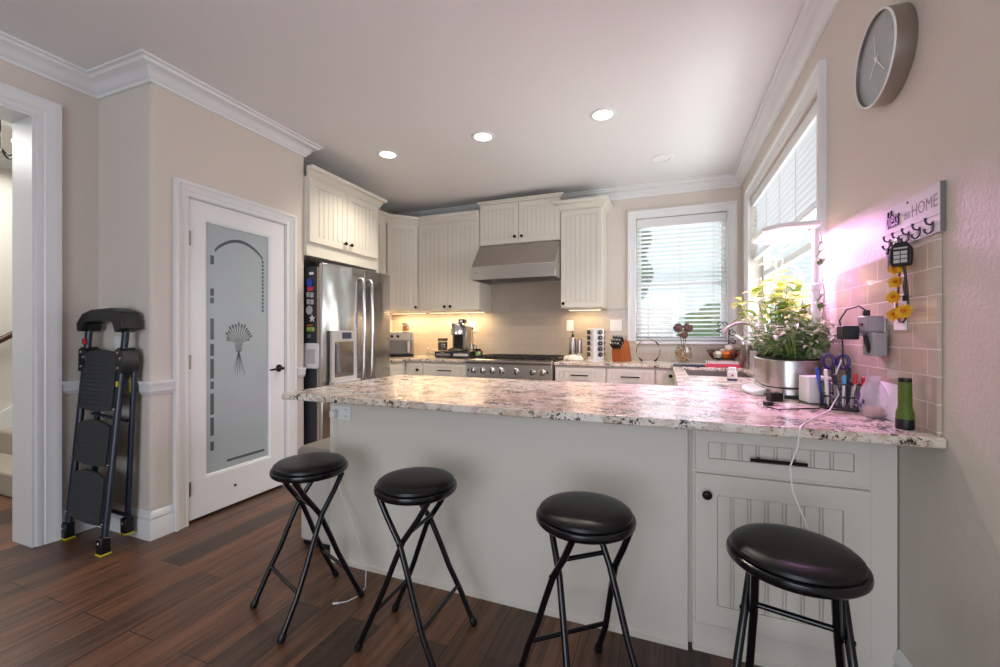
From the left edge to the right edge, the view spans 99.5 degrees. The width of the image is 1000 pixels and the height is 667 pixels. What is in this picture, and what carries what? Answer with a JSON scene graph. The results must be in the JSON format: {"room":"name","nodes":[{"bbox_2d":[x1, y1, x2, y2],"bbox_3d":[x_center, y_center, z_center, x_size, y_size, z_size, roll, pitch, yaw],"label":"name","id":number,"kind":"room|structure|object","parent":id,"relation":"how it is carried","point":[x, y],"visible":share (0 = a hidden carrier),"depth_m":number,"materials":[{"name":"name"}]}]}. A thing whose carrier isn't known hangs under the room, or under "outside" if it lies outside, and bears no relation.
{"room":"kitchen","nodes":[
{"label":"kitchen","id":0,"kind":"room"},
{"bbox_2d":[0,168,11,411],"bbox_3d":[-4.974,-0.182,2.385,0.100,2.765,7.150,0,0,21],"label":"wall","id":1,"kind":"structure","parent":0,"point":[5,175],"depth_m":3.75,"materials":[{"name":"white paint"}]},
{"bbox_2d":[0,152,11,170],"bbox_3d":[-4.009,-1.512,2.038,1.950,0.105,6.900,0,0,21],"label":"trim","id":2,"kind":"structure","parent":1,"relation":"attached to","point":[5,163],"depth_m":3.72,"materials":[{"name":"white paint"}]},
{"bbox_2d":[0,60,98,508],"bbox_3d":[-3.412,-0.182,0.605,0.200,2.765,4.660,0,0,21],"label":"wall","id":3,"kind":"structure","parent":0,"point":[80,112],"depth_m":2.54,"materials":[{"name":"beige paint"}]},
{"bbox_2d":[0,103,35,547],"bbox_3d":[-2.998,-0.015,1.686,0.214,2.430,1.575,0,0,21],"label":"trim","id":4,"kind":"structure","parent":3,"relation":"attached to","point":[23,122],"depth_m":2.40,"materials":[{"name":"white paint"}]},
{"bbox_2d":[0,82,61,546],"bbox_3d":[-2.886,-0.065,1.642,0.030,2.530,1.775,0,0,21],"label":"trim","id":5,"kind":"structure","parent":3,"relation":"attached to","point":[48,113],"depth_m":2.42,"materials":[{"name":"white paint"}]},
{"bbox_2d":[99,83,169,510],"bbox_3d":[-2.252,-0.182,2.600,0.520,2.765,0.100,0,0,21],"label":"wall","id":6,"kind":"structure","parent":0,"point":[134,124],"depth_m":2.52,"materials":[{"name":"beige paint"}]},
{"bbox_2d":[62,502,174,540],"bbox_3d":[-2.275,1.117,2.519,0.589,0.165,0.184,0,0,9],"label":"baseboard","id":7,"kind":"structure","parent":6,"relation":"attached to","point":[148,525],"depth_m":2.50,"materials":[{"name":"white paint"}]},
{"bbox_2d":[62,379,175,394],"bbox_3d":[-2.268,0.318,2.517,0.602,0.080,0.186,0,0,9],"label":"trim","id":8,"kind":"structure","parent":6,"relation":"attached to","point":[68,386],"depth_m":2.49,"materials":[{"name":"white paint"}]},
{"bbox_2d":[170,92,303,504],"bbox_3d":[-1.855,-0.182,3.044,0.100,2.765,1.015,0,0,21],"label":"wall","id":9,"kind":"structure","parent":0,"point":[207,149],"depth_m":2.91,"materials":[{"name":"beige paint"}]},
{"bbox_2d":[173,177,296,531],"bbox_3d":[-1.844,0.127,2.999,0.153,2.147,0.905,0,0,21],"label":"door","id":10,"kind":"structure","parent":9,"relation":"in","point":[235,258],"depth_m":2.91,"materials":[{"name":"white paint"}]},
{"bbox_2d":[304,164,386,272],"bbox_3d":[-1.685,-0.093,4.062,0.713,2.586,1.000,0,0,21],"label":"upper cabinet","id":11,"kind":"object","parent":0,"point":[341,216],"visible":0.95,"depth_m":3.83,"materials":[{"name":"beige paint"}]},
{"bbox_2d":[0,483,761,666],"bbox_3d":[-1.814,1.250,1.656,6.320,0.100,8.075,0,0,21],"label":"floor","id":12,"kind":"structure","parent":0,"point":[183,597],"depth_m":1.81,"materials":[{"name":"brown wood"}]},
{"bbox_2d":[0,405,11,496],"bbox_3d":[-3.450,0.320,4.141,1.469,1.760,2.326,0,0,21],"label":"staircase","id":13,"kind":"structure","parent":12,"relation":"on","point":[6,414],"depth_m":3.58,"materials":[{"name":"beige paint"}]},
{"bbox_2d":[61,308,140,556],"bbox_3d":[-2.324,0.527,2.437,0.476,1.346,0.197,0,0,21],"label":"step ladder","id":14,"kind":"object","parent":12,"relation":"on","point":[102,376],"visible":1,"depth_m":2.42,"materials":[{"name":"black metal"}]},
{"bbox_2d":[250,452,363,643],"bbox_3d":[-0.844,0.880,1.879,0.339,0.644,0.387,0,0,43],"label":"folding stool","id":15,"kind":"object","parent":12,"relation":"on","point":[309,468],"visible":1,"depth_m":1.83,"materials":[{"name":"black metal"}]},
{"bbox_2d":[272,452,345,476],"bbox_3d":[-0.844,0.573,1.879,0.300,0.028,0.300,0,0,43],"label":"seat cushion","id":16,"kind":"object","parent":15,"relation":"on","point":[314,464],"depth_m":1.81,"materials":[{"name":"black leather"}]},
{"bbox_2d":[298,437,329,549],"bbox_3d":[-0.953,0.917,2.524,0.278,0.565,0.382,0,0,21],"label":"panel","id":17,"kind":"object","parent":12,"relation":"on","point":[319,491],"visible":0.19,"depth_m":2.36,"materials":[{"name":"beige paint"}]},
{"bbox_2d":[304,261,389,444],"bbox_3d":[-1.597,0.301,3.995,0.874,1.797,0.865,0,0,21],"label":"refrigerator","id":18,"kind":"object","parent":12,"relation":"on","point":[351,306],"visible":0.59,"depth_m":3.65,"materials":[{"name":"grey metal"}]},
{"bbox_2d":[304,343,318,368],"bbox_3d":[-1.566,0.185,3.512,0.156,0.210,0.013,0,0,21],"label":"board","id":19,"kind":"object","parent":18,"relation":"attached to","point":[311,350],"visible":0.91,"depth_m":3.50,"materials":[{"name":"white paper"}]},
{"bbox_2d":[329,410,366,604],"bbox_3d":[-0.742,0.800,2.066,0.157,0.800,0.376,0,0,-24],"label":"charging cable","id":20,"kind":"object","parent":12,"relation":"on","point":[333,413],"visible":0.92,"depth_m":2.13,"materials":[{"name":"white plastic"}]},
{"bbox_2d":[390,361,423,375],"bbox_3d":[-1.252,0.758,4.982,0.856,0.884,1.145,0,0,21],"label":"base cabinet","id":21,"kind":"object","parent":12,"relation":"on","point":[405,367],"visible":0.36,"depth_m":4.79,"materials":[{"name":"beige paint"}]},
{"bbox_2d":[390,355,476,362],"bbox_3d":[-0.981,0.300,4.880,1.439,0.031,1.159,0,0,21],"label":"countertop","id":22,"kind":"structure","parent":21,"relation":"on","point":[422,358],"depth_m":4.79,"materials":[{"name":"beige stone"}]},
{"bbox_2d":[390,332,413,356],"bbox_3d":[-1.258,0.132,5.264,0.353,0.307,0.365,0,0,-14],"label":"air fryer oven","id":23,"kind":"object","parent":22,"relation":"on","point":[401,343],"visible":0.76,"depth_m":5.13,"materials":[{"name":"silver metal"}]},
{"bbox_2d":[435,350,482,358],"bbox_3d":[-0.488,0.246,4.991,0.460,0.078,0.366,0,0,21],"label":"tray","id":24,"kind":"object","parent":22,"relation":"on","point":[447,354],"visible":0.85,"depth_m":4.84,"materials":[{"name":"black plastic"}]},
{"bbox_2d":[448,323,471,350],"bbox_3d":[-0.472,0.043,4.992,0.211,0.327,0.233,0,0,21],"label":"coffee maker","id":25,"kind":"object","parent":24,"relation":"on","point":[462,334],"visible":1,"depth_m":4.94,"materials":[{"name":"silver metal"}]},
{"bbox_2d":[354,467,476,666],"bbox_3d":[-0.328,0.880,1.656,0.387,0.644,0.339,0,0,20],"label":"folding stool","id":26,"kind":"object","parent":12,"relation":"on","point":[412,486],"visible":1,"depth_m":1.58,"materials":[{"name":"black metal"}]},
{"bbox_2d":[376,467,454,497],"bbox_3d":[-0.328,0.573,1.656,0.300,0.028,0.300,0,0,20],"label":"seat cushion","id":27,"kind":"object","parent":26,"relation":"on","point":[412,482],"depth_m":1.59,"materials":[{"name":"black leather"}]},
{"bbox_2d":[423,362,466,376],"bbox_3d":[-0.496,0.758,4.946,0.578,0.884,0.666,0,0,21],"label":"base cabinet","id":28,"kind":"object","parent":12,"relation":"on","point":[452,369],"visible":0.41,"depth_m":4.67,"materials":[{"name":"beige paint"}]},
{"bbox_2d":[465,354,563,380],"bbox_3d":[0.189,0.722,4.614,0.933,0.957,0.786,0,0,21],"label":"gas range","id":29,"kind":"object","parent":12,"relation":"on","point":[500,366],"visible":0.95,"depth_m":4.32,"materials":[{"name":"silver metal"}]},
{"bbox_2d":[477,358,562,362],"bbox_3d":[0.203,0.289,4.651,0.901,0.022,0.630,0,0,21],"label":"cooktop","id":30,"kind":"object","parent":29,"relation":"in","point":[553,360],"depth_m":4.44,"materials":[{"name":"black metal"}]},
{"bbox_2d":[517,491,638,666],"bbox_3d":[0.277,0.880,1.378,0.339,0.644,0.387,0,0,-18],"label":"folding stool","id":31,"kind":"object","parent":12,"relation":"on","point":[580,517],"visible":1,"depth_m":1.34,"materials":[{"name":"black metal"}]},
{"bbox_2d":[539,491,632,534],"bbox_3d":[0.277,0.573,1.378,0.300,0.028,0.300,0,0,-18],"label":"seat cushion","id":32,"kind":"object","parent":31,"relation":"on","point":[571,512],"depth_m":1.31,"materials":[{"name":"black leather"}]},
{"bbox_2d":[555,365,606,382],"bbox_3d":[0.887,0.758,4.410,0.505,0.884,0.666,0,0,21],"label":"base cabinet","id":33,"kind":"object","parent":12,"relation":"on","point":[597,374],"visible":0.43,"depth_m":4.13,"materials":[{"name":"beige paint"}]},
{"bbox_2d":[330,403,896,666],"bbox_3d":[0.321,0.758,2.117,2.364,0.884,0.751,0,0,21],"label":"base cabinet","id":34,"kind":"object","parent":12,"relation":"on","point":[686,492],"visible":0.77,"depth_m":1.67,"materials":[{"name":"beige paint"}]},
{"bbox_2d":[332,405,350,419],"bbox_3d":[-0.825,0.411,2.201,0.120,0.074,0.008,0,0,21],"label":"wall outlet","id":35,"kind":"object","parent":34,"relation":"attached to","point":[344,412],"visible":0.97,"depth_m":2.20,"materials":[{"name":"white plastic"}]},
{"bbox_2d":[334,406,347,419],"bbox_3d":[-0.826,0.411,2.198,0.092,0.066,0.002,0,0,21],"label":"socket","id":36,"kind":"object","parent":35,"relation":"attached to","point":[342,410],"depth_m":2.20,"materials":[{"name":"white plastic"}]},
{"bbox_2d":[282,359,946,448],"bbox_3d":[0.674,0.300,3.110,2.431,0.031,3.262,0,0,21],"label":"countertop","id":37,"kind":"structure","parent":34,"relation":"on","point":[700,403],"depth_m":1.77,"materials":[{"name":"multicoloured stone"}]},
{"bbox_2d":[569,331,576,354],"bbox_3d":[0.799,0.127,4.646,0.094,0.316,0.094,0,0,21],"label":"dispenser","id":38,"kind":"object","parent":37,"relation":"on","point":[572,340],"visible":0.73,"depth_m":4.61,"materials":[{"name":"silver metal"}]},
{"bbox_2d":[588,329,603,360],"bbox_3d":[1.007,0.117,4.436,0.170,0.335,0.170,0,0,-17],"label":"spice rack","id":39,"kind":"object","parent":37,"relation":"on","point":[594,334],"visible":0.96,"depth_m":4.37,"materials":[{"name":"white plastic"}]},
{"bbox_2d":[612,340,631,361],"bbox_3d":[1.248,0.173,4.340,0.204,0.224,0.116,0,0,-45],"label":"knife block","id":40,"kind":"object","parent":37,"relation":"on","point":[623,354],"visible":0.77,"depth_m":4.28,"materials":[{"name":"brown wood"}]},
{"bbox_2d":[676,347,690,361],"bbox_3d":[1.800,0.194,4.150,0.163,0.182,0.163,0,0,-37],"label":"vase","id":41,"kind":"object","parent":37,"relation":"on","point":[682,358],"visible":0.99,"depth_m":4.12,"materials":[{"name":"clear glass"}]},
{"bbox_2d":[685,370,749,376],"bbox_3d":[1.629,0.414,3.176,0.440,0.195,0.810,0,0,21],"label":"sink","id":42,"kind":"object","parent":37,"relation":"in","point":[692,373],"visible":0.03,"depth_m":3.55,"materials":[{"name":"silver metal"}]},
{"bbox_2d":[705,360,739,367],"bbox_3d":[1.885,0.259,3.595,0.255,0.052,0.143,0,0,21],"label":"drying rack","id":43,"kind":"object","parent":37,"relation":"on","point":[722,364],"visible":0.97,"depth_m":3.55,"materials":[{"name":"red plastic"}]},
{"bbox_2d":[705,364,739,367],"bbox_3d":[1.885,0.270,3.595,0.255,0.030,0.143,0,0,21],"label":"tray","id":44,"kind":"object","parent":43,"relation":"on","point":[707,365],"depth_m":3.53,"materials":[{"name":"red plastic"}]},
{"bbox_2d":[706,321,739,362],"bbox_3d":[2.132,0.082,4.032,0.305,0.402,0.305,0,0,21],"label":"fruit basket","id":45,"kind":"object","parent":37,"relation":"on","point":[729,330],"visible":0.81,"depth_m":4.10,"materials":[{"name":"brown metal"}]},
{"bbox_2d":[706,349,739,362],"bbox_3d":[2.132,0.220,4.032,0.305,0.126,0.305,0,0,21],"label":"bowl","id":46,"kind":"object","parent":45,"relation":"on","point":[708,350],"depth_m":3.99,"materials":[{"name":"brown metal"}]},
{"bbox_2d":[727,367,736,382],"bbox_3d":[1.359,0.241,2.476,0.053,0.088,0.054,0,0,21],"label":"pill bottle","id":47,"kind":"object","parent":37,"relation":"on","point":[731,373],"visible":1,"depth_m":2.46,"materials":[{"name":"white plastic"}]},
{"bbox_2d":[721,321,762,347],"bbox_3d":[1.740,0.096,3.006,0.295,0.378,0.132,0,0,21],"label":"kitchen faucet","id":48,"kind":"object","parent":37,"relation":"on","point":[725,329],"visible":0.34,"depth_m":3.05,"materials":[{"name":"silver metal"}]},
{"bbox_2d":[740,344,753,367],"bbox_3d":[2.052,0.188,3.516,0.096,0.195,0.096,0,0,21],"label":"utensil caddy","id":49,"kind":"object","parent":37,"relation":"on","point":[744,348],"visible":0.64,"depth_m":3.49,"materials":[{"name":"silver metal"}]},
{"bbox_2d":[766,392,783,401],"bbox_3d":[1.161,0.267,1.787,0.055,0.036,0.040,0,0,1],"label":"charger","id":50,"kind":"object","parent":37,"relation":"on","point":[770,396],"visible":0.98,"depth_m":1.77,"materials":[{"name":"black plastic"}]},
{"bbox_2d":[741,220,821,399],"bbox_3d":[1.362,-0.112,2.083,0.303,0.793,0.540,0,0,21],"label":"garden","id":51,"kind":"object","parent":37,"relation":"on","point":[771,374],"visible":0.7,"depth_m":1.91,"materials":[{"name":"silver plastic"}]},
{"bbox_2d":[731,257,810,353],"bbox_3d":[1.392,-0.146,2.167,0.362,0.516,0.432,0,0,21],"label":"basil plant","id":52,"kind":"object","parent":51,"relation":"on","point":[754,291],"visible":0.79,"depth_m":2.19,"materials":[{"name":"green plant"}]},
{"bbox_2d":[734,305,810,355],"bbox_3d":[1.379,-0.006,2.126,0.358,0.284,0.322,0,0,39],"label":"plant","id":53,"kind":"object","parent":51,"relation":"on","point":[754,344],"visible":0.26,"depth_m":2.14,"materials":[{"name":"green plant"}]},
{"bbox_2d":[751,220,821,337],"bbox_3d":[1.415,-0.192,2.122,0.227,0.633,0.430,0,0,21],"label":"lamp","id":54,"kind":"object","parent":51,"relation":"on","point":[781,233],"depth_m":1.93,"materials":[{"name":"white plastic"}]},
{"bbox_2d":[764,281,811,344],"bbox_3d":[1.395,-0.072,2.039,0.210,0.367,0.266,0,0,45],"label":"basil plant","id":55,"kind":"object","parent":51,"relation":"on","point":[776,295],"visible":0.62,"depth_m":2.04,"materials":[{"name":"green plant"}]},
{"bbox_2d":[754,356,821,388],"bbox_3d":[1.376,0.179,2.041,0.232,0.124,0.446,0,0,21],"label":"pot","id":56,"kind":"object","parent":51,"relation":"on","point":[770,372],"depth_m":1.87,"materials":[{"name":"silver metal"}]},
{"bbox_2d":[754,309,838,358],"bbox_3d":[1.331,0.017,1.943,0.310,0.250,0.331,0,0,21],"label":"plant","id":57,"kind":"object","parent":51,"relation":"on","point":[801,347],"visible":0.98,"depth_m":1.88,"materials":[{"name":"green plant"}]},
{"bbox_2d":[808,226,826,345],"bbox_3d":[1.440,-0.208,1.924,0.060,0.627,0.120,0,0,21],"label":"trailing vine","id":58,"kind":"object","parent":51,"relation":"hanging from","point":[823,304],"visible":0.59,"depth_m":1.90,"materials":[{"name":"green"}]},
{"bbox_2d":[763,381,852,409],"bbox_3d":[1.160,0.229,1.589,0.280,0.111,0.116,0,0,21],"label":"charging cable","id":59,"kind":"object","parent":37,"relation":"on","point":[766,403],"visible":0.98,"depth_m":1.59,"materials":[{"name":"black plastic"}]},
{"bbox_2d":[789,360,841,529],"bbox_3d":[1.068,0.340,1.403,0.481,0.491,0.043,0,0,-39],"label":"charging cable","id":60,"kind":"object","parent":37,"relation":"on","point":[805,521],"visible":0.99,"depth_m":1.26,"materials":[{"name":"white plastic"}]},
{"bbox_2d":[799,375,831,404],"bbox_3d":[1.286,0.229,1.727,0.086,0.112,0.086,0,0,13],"label":"speaker","id":61,"kind":"object","parent":37,"relation":"on","point":[808,384],"visible":0.7,"depth_m":1.69},
{"bbox_2d":[819,380,864,411],"bbox_3d":[1.296,0.235,1.605,0.137,0.101,0.137,0,0,21],"label":"pen holder","id":62,"kind":"object","parent":37,"relation":"on","point":[839,407],"visible":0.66,"depth_m":1.58,"materials":[{"name":"black plastic"}]},
{"bbox_2d":[821,353,850,382],"bbox_3d":[1.292,0.174,1.628,0.090,0.197,0.012,0,0,41],"label":"scissors","id":63,"kind":"object","parent":62,"relation":"in","point":[835,361],"visible":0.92,"depth_m":1.62,"materials":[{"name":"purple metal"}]},
{"bbox_2d":[856,376,868,407],"bbox_3d":[1.321,0.215,1.542,0.021,0.120,0.039,0,0,-17],"label":"pen","id":64,"kind":"object","parent":62,"relation":"in","point":[864,380],"visible":0.88,"depth_m":1.53,"materials":[{"name":"grey plastic"}]},
{"bbox_2d":[854,392,884,416],"bbox_3d":[1.276,0.215,1.452,0.079,0.140,0.132,0,0,21],"label":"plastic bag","id":65,"kind":"object","parent":37,"relation":"on","point":[872,411],"visible":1,"depth_m":1.43,"materials":[{"name":"white plastic"}]},
{"bbox_2d":[876,381,897,421],"bbox_3d":[1.292,0.226,1.401,0.021,0.117,0.177,0,0,21],"label":"envelope","id":66,"kind":"object","parent":37,"relation":"on","point":[887,398],"visible":0.5,"depth_m":1.41,"materials":[{"name":"white paper"}]},
{"bbox_2d":[895,377,914,429],"bbox_3d":[1.212,0.208,1.266,0.044,0.153,0.044,0,0,21],"label":"flashlight","id":67,"kind":"object","parent":37,"relation":"on","point":[904,414],"visible":1,"depth_m":1.25,"materials":[{"name":"green plastic"}]},
{"bbox_2d":[607,367,654,384],"bbox_3d":[1.328,0.758,4.239,0.439,0.884,0.666,0,0,21],"label":"base cabinet","id":68,"kind":"object","parent":12,"relation":"on","point":[621,375],"visible":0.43,"depth_m":3.96,"materials":[{"name":"beige paint"}]},
{"bbox_2d":[655,368,673,385],"bbox_3d":[1.614,0.758,4.128,0.172,0.884,0.665,0,0,21],"label":"base cabinet","id":69,"kind":"object","parent":12,"relation":"on","point":[663,376],"visible":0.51,"depth_m":3.86,"materials":[{"name":"beige paint"}]},
{"bbox_2d":[726,523,874,666],"bbox_3d":[0.781,0.880,1.123,0.339,0.644,0.387,0,0,35],"label":"folding stool","id":70,"kind":"object","parent":12,"relation":"on","point":[800,561],"visible":1,"depth_m":1.07,"materials":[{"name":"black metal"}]},
{"bbox_2d":[730,523,868,586],"bbox_3d":[0.781,0.573,1.123,0.300,0.028,0.300,0,0,35],"label":"seat cushion","id":71,"kind":"object","parent":70,"relation":"on","point":[783,555],"depth_m":1.07,"materials":[{"name":"black leather"}]},
{"bbox_2d":[390,313,391,331],"bbox_3d":[-1.879,-0.182,4.724,0.120,2.765,2.100,0,0,21],"label":"wall","id":72,"kind":"structure","parent":0,"point":[390,313],"depth_m":5.64,"materials":[{"name":"beige paint"}]},
{"bbox_2d":[378,209,388,274],"bbox_3d":[-1.573,-0.832,4.774,0.414,1.123,0.523,0,0,21],"label":"upper cabinet","id":73,"kind":"object","parent":72,"relation":"attached to","point":[382,216],"visible":0.1,"depth_m":4.87,"materials":[{"name":"beige paint"}]},
{"bbox_2d":[0,0,803,213],"bbox_3d":[-1.861,-1.615,1.674,6.420,0.100,8.075,0,0,21],"label":"ceiling","id":74,"kind":"structure","parent":0,"point":[687,80],"depth_m":2.56,"materials":[{"name":"white paint"}]},
{"bbox_2d":[377,150,398,158],"bbox_3d":[-0.980,-1.562,3.695,0.190,0.007,0.190,0,0,21],"label":"recessed light","id":75,"kind":"object","parent":74,"relation":"in","point":[387,154],"visible":1,"depth_m":3.69,"materials":[{"name":"white plastic"}]},
{"bbox_2d":[471,131,494,141],"bbox_3d":[-0.135,-1.562,3.361,0.190,0.007,0.190,0,0,21],"label":"recessed light","id":76,"kind":"object","parent":74,"relation":"in","point":[480,136],"visible":1,"depth_m":3.36,"materials":[{"name":"white plastic"}]},
{"bbox_2d":[589,107,616,120],"bbox_3d":[0.736,-1.562,3.022,0.190,0.007,0.190,0,0,21],"label":"recessed light","id":77,"kind":"object","parent":74,"relation":"in","point":[606,113],"visible":1,"depth_m":3.02,"materials":[{"name":"white plastic"}]},
{"bbox_2d":[651,154,672,162],"bbox_3d":[1.449,-1.562,3.782,0.190,0.007,0.190,0,0,21],"label":"recessed light","id":78,"kind":"object","parent":74,"relation":"in","point":[662,158],"visible":1,"depth_m":3.78,"materials":[{"name":"white plastic"}]},
{"bbox_2d":[485,186,741,346],"bbox_3d":[0.519,-0.182,5.001,4.390,2.765,0.150,0,0,21],"label":"wall","id":79,"kind":"structure","parent":0,"point":[617,218],"depth_m":4.54,"materials":[{"name":"beige paint"}]},
{"bbox_2d":[386,214,427,312],"bbox_3d":[-1.251,-0.832,5.244,0.675,1.123,0.677,0,0,21],"label":"upper cabinet","id":80,"kind":"object","parent":79,"relation":"attached to","point":[402,231],"visible":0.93,"depth_m":5.03,"materials":[{"name":"beige paint"}]},
{"bbox_2d":[418,210,490,311],"bbox_3d":[-0.553,-0.832,5.113,0.806,1.123,0.416,0,0,21],"label":"upper cabinet","id":81,"kind":"object","parent":79,"relation":"attached to","point":[449,244],"visible":0.99,"depth_m":4.96,"materials":[{"name":"beige paint"}]},
{"bbox_2d":[471,240,560,285],"bbox_3d":[0.226,-0.787,4.713,0.936,0.410,0.580,0,0,21],"label":"range hood","id":82,"kind":"object","parent":79,"relation":"attached to","point":[532,262],"visible":0.95,"depth_m":4.52,"materials":[{"name":"silver metal"}]},
{"bbox_2d":[477,192,567,245],"bbox_3d":[0.264,-1.243,4.802,0.997,0.496,0.405,0,0,21],"label":"upper cabinet","id":83,"kind":"object","parent":79,"relation":"attached to","point":[535,218],"visible":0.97,"depth_m":4.63,"materials":[{"name":"beige paint"}]},
{"bbox_2d":[392,283,739,361],"bbox_3d":[0.471,-0.172,4.934,4.110,0.915,0.008,0,0,21],"label":"backsplash","id":84,"kind":"structure","parent":79,"relation":"attached to","point":[522,318],"depth_m":4.98,"materials":[{"name":"beige tile"}]},
{"bbox_2d":[553,195,612,309],"bbox_3d":[0.901,-0.832,4.549,0.566,1.123,0.416,0,0,21],"label":"upper cabinet","id":85,"kind":"object","parent":79,"relation":"attached to","point":[583,220],"visible":1,"depth_m":4.40,"materials":[{"name":"beige paint"}]},
{"bbox_2d":[628,201,736,344],"bbox_3d":[1.889,-0.603,4.442,1.040,1.425,0.200,0,0,21],"label":"window","id":86,"kind":"structure","parent":79,"relation":"in","point":[730,207],"depth_m":4.37,"materials":[{"name":"white paint"}]},
{"bbox_2d":[637,212,726,339],"bbox_3d":[1.886,-0.579,4.434,0.864,1.294,0.078,0,0,21],"label":"window blind","id":87,"kind":"object","parent":86,"relation":"attached to","point":[720,218],"visible":0.97,"depth_m":4.43,"materials":[{"name":"white paint"}]},
{"bbox_2d":[742,0,999,666],"bbox_3d":[1.062,-0.182,0.540,0.150,2.765,7.775,0,0,21],"label":"wall","id":88,"kind":"structure","parent":0,"point":[943,123],"depth_m":1.17,"materials":[{"name":"beige paint"}]},
{"bbox_2d":[0,0,839,216],"bbox_3d":[-0.928,-1.512,1.312,4.120,0.105,7.775,0,0,21],"label":"trim","id":89,"kind":"structure","parent":88,"relation":"attached to","point":[140,67],"depth_m":2.57,"materials":[{"name":"white paint"}]},
{"bbox_2d":[744,59,826,343],"bbox_3d":[1.964,-0.598,2.933,0.200,1.415,2.020,0,0,21],"label":"window","id":90,"kind":"structure","parent":88,"relation":"in","point":[817,81],"depth_m":2.30,"materials":[{"name":"white paint"}]},
{"bbox_2d":[752,99,816,259],"bbox_3d":[1.955,-0.768,2.937,0.078,0.896,1.844,0,0,21],"label":"window blind","id":91,"kind":"object","parent":90,"relation":"attached to","point":[788,192],"visible":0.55,"depth_m":2.67,"materials":[{"name":"white paint"}]},
{"bbox_2d":[756,240,933,433],"bbox_3d":[1.811,0.010,2.688,0.008,0.550,3.212,0,0,21],"label":"backsplash","id":92,"kind":"structure","parent":88,"relation":"attached to","point":[910,352],"depth_m":1.44,"materials":[{"name":"beige tile"}]},
{"bbox_2d":[874,318,885,332],"bbox_3d":[1.337,0.003,1.491,0.008,0.115,0.077,0,0,21],"label":"wall outlet","id":93,"kind":"object","parent":92,"relation":"attached to","point":[884,331],"visible":0.08,"depth_m":1.46,"materials":[{"name":"white plastic"}]},
{"bbox_2d":[837,326,872,339],"bbox_3d":[1.302,-0.003,1.546,0.098,0.050,0.065,0,0,21],"label":"power adapter","id":94,"kind":"object","parent":93,"relation":"attached to","point":[843,332],"visible":0.81,"depth_m":1.53,"materials":[{"name":"black plastic"}]},
{"bbox_2d":[858,315,883,331],"bbox_3d":[1.307,-0.034,1.496,0.052,0.057,0.082,0,0,21],"label":"power adapter","id":95,"kind":"object","parent":93,"relation":"attached to","point":[865,323],"visible":0.96,"depth_m":1.46,"materials":[{"name":"grey plastic"}]},
{"bbox_2d":[839,305,869,374],"bbox_3d":[1.289,0.028,1.544,0.025,0.257,0.137,0,0,4],"label":"cable","id":96,"kind":"object","parent":95,"relation":"attached to","point":[865,312],"visible":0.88,"depth_m":1.57,"materials":[{"name":"black plastic"}]},
{"bbox_2d":[863,333,886,356],"bbox_3d":[1.297,0.037,1.475,0.055,0.081,0.084,0,0,21],"label":"power adapter","id":97,"kind":"object","parent":93,"relation":"attached to","point":[874,344],"visible":1,"depth_m":1.44,"materials":[{"name":"grey plastic"}]},
{"bbox_2d":[894,294,906,329],"bbox_3d":[1.287,-0.068,1.363,0.008,0.115,0.072,0,0,21],"label":"wall outlet","id":98,"kind":"object","parent":92,"relation":"attached to","point":[897,326],"visible":0.48,"depth_m":1.35,"materials":[{"name":"white plastic"}]},
{"bbox_2d":[855,2,917,108],"bbox_3d":[1.296,-0.930,1.430,0.058,0.298,0.298,0,0,21],"label":"wall clock","id":99,"kind":"object","parent":88,"relation":"attached to","point":[886,55],"visible":1,"depth_m":1.38,"materials":[{"name":"silver metal"}]},
{"bbox_2d":[893,649,912,666],"bbox_3d":[0.441,1.117,-0.832,0.016,0.165,4.768,0,0,21],"label":"baseboard","id":100,"kind":"structure","parent":88,"relation":"attached to","point":[900,660],"depth_m":1.36,"materials":[{"name":"white paint"}]},
{"bbox_2d":[881,180,945,251],"bbox_3d":[1.262,-0.350,1.313,0.035,0.140,0.319,0,0,21],"label":"key rack","id":101,"kind":"object","parent":88,"relation":"attached to","point":[922,215],"visible":0.95,"depth_m":1.26,"materials":[{"name":"white wood"}]},
{"bbox_2d":[885,266,912,322],"bbox_3d":[1.253,-0.156,1.331,0.039,0.247,0.093,0,0,21],"label":"flower garland","id":102,"kind":"object","parent":101,"relation":"hanging from","point":[899,311],"visible":0.92,"depth_m":1.35,"materials":[{"name":"yellow"}]},
{"bbox_2d":[890,235,912,300],"bbox_3d":[1.240,-0.203,1.307,0.016,0.206,0.052,0,0,-31],"label":"key","id":103,"kind":"object","parent":101,"relation":"hanging from","point":[901,253],"visible":1,"depth_m":1.30,"materials":[{"name":"black plastic"}]},
{"bbox_2d":[934,233,941,435],"bbox_3d":[1.224,0.004,1.182,0.012,0.563,0.020,0,0,21],"label":"trim","id":104,"kind":"structure","parent":88,"relation":"attached to","point":[938,237],"depth_m":1.18,"materials":[{"name":"beige tile"}]},
{"label":"outside","id":105,"kind":"structure","parent":0,"visible":0},
{"bbox_3d":[2.740,1.450,4.300,30.000,0.300,26.000,0,0,21],"label":"ground","id":106,"kind":"structure","parent":105,"visible":0},
{"bbox_2d":[641,231,653,298],"bbox_3d":[2.213,-0.745,9.777,2.507,4.100,1.716,0,0,21],"label":"tree","id":107,"kind":"object","parent":106,"relation":"on","point":[641,231],"visible":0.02,"depth_m":8.94,"materials":[{"name":"green plant"}]},
{"bbox_2d":[641,306,672,335],"bbox_3d":[1.302,0.390,8.666,4.160,1.820,0.100,0,0,21],"label":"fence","id":108,"kind":"object","parent":106,"relation":"on","point":[642,310],"visible":0.05,"depth_m":7.97,"materials":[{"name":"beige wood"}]},
{"bbox_2d":[675,303,810,335],"bbox_3d":[4.032,0.470,6.634,2.510,1.986,1.034,0,0,21],"label":"hedge","id":109,"kind":"object","parent":106,"relation":"on","point":[710,304],"visible":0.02,"depth_m":6.81,"materials":[{"name":"green plant"}]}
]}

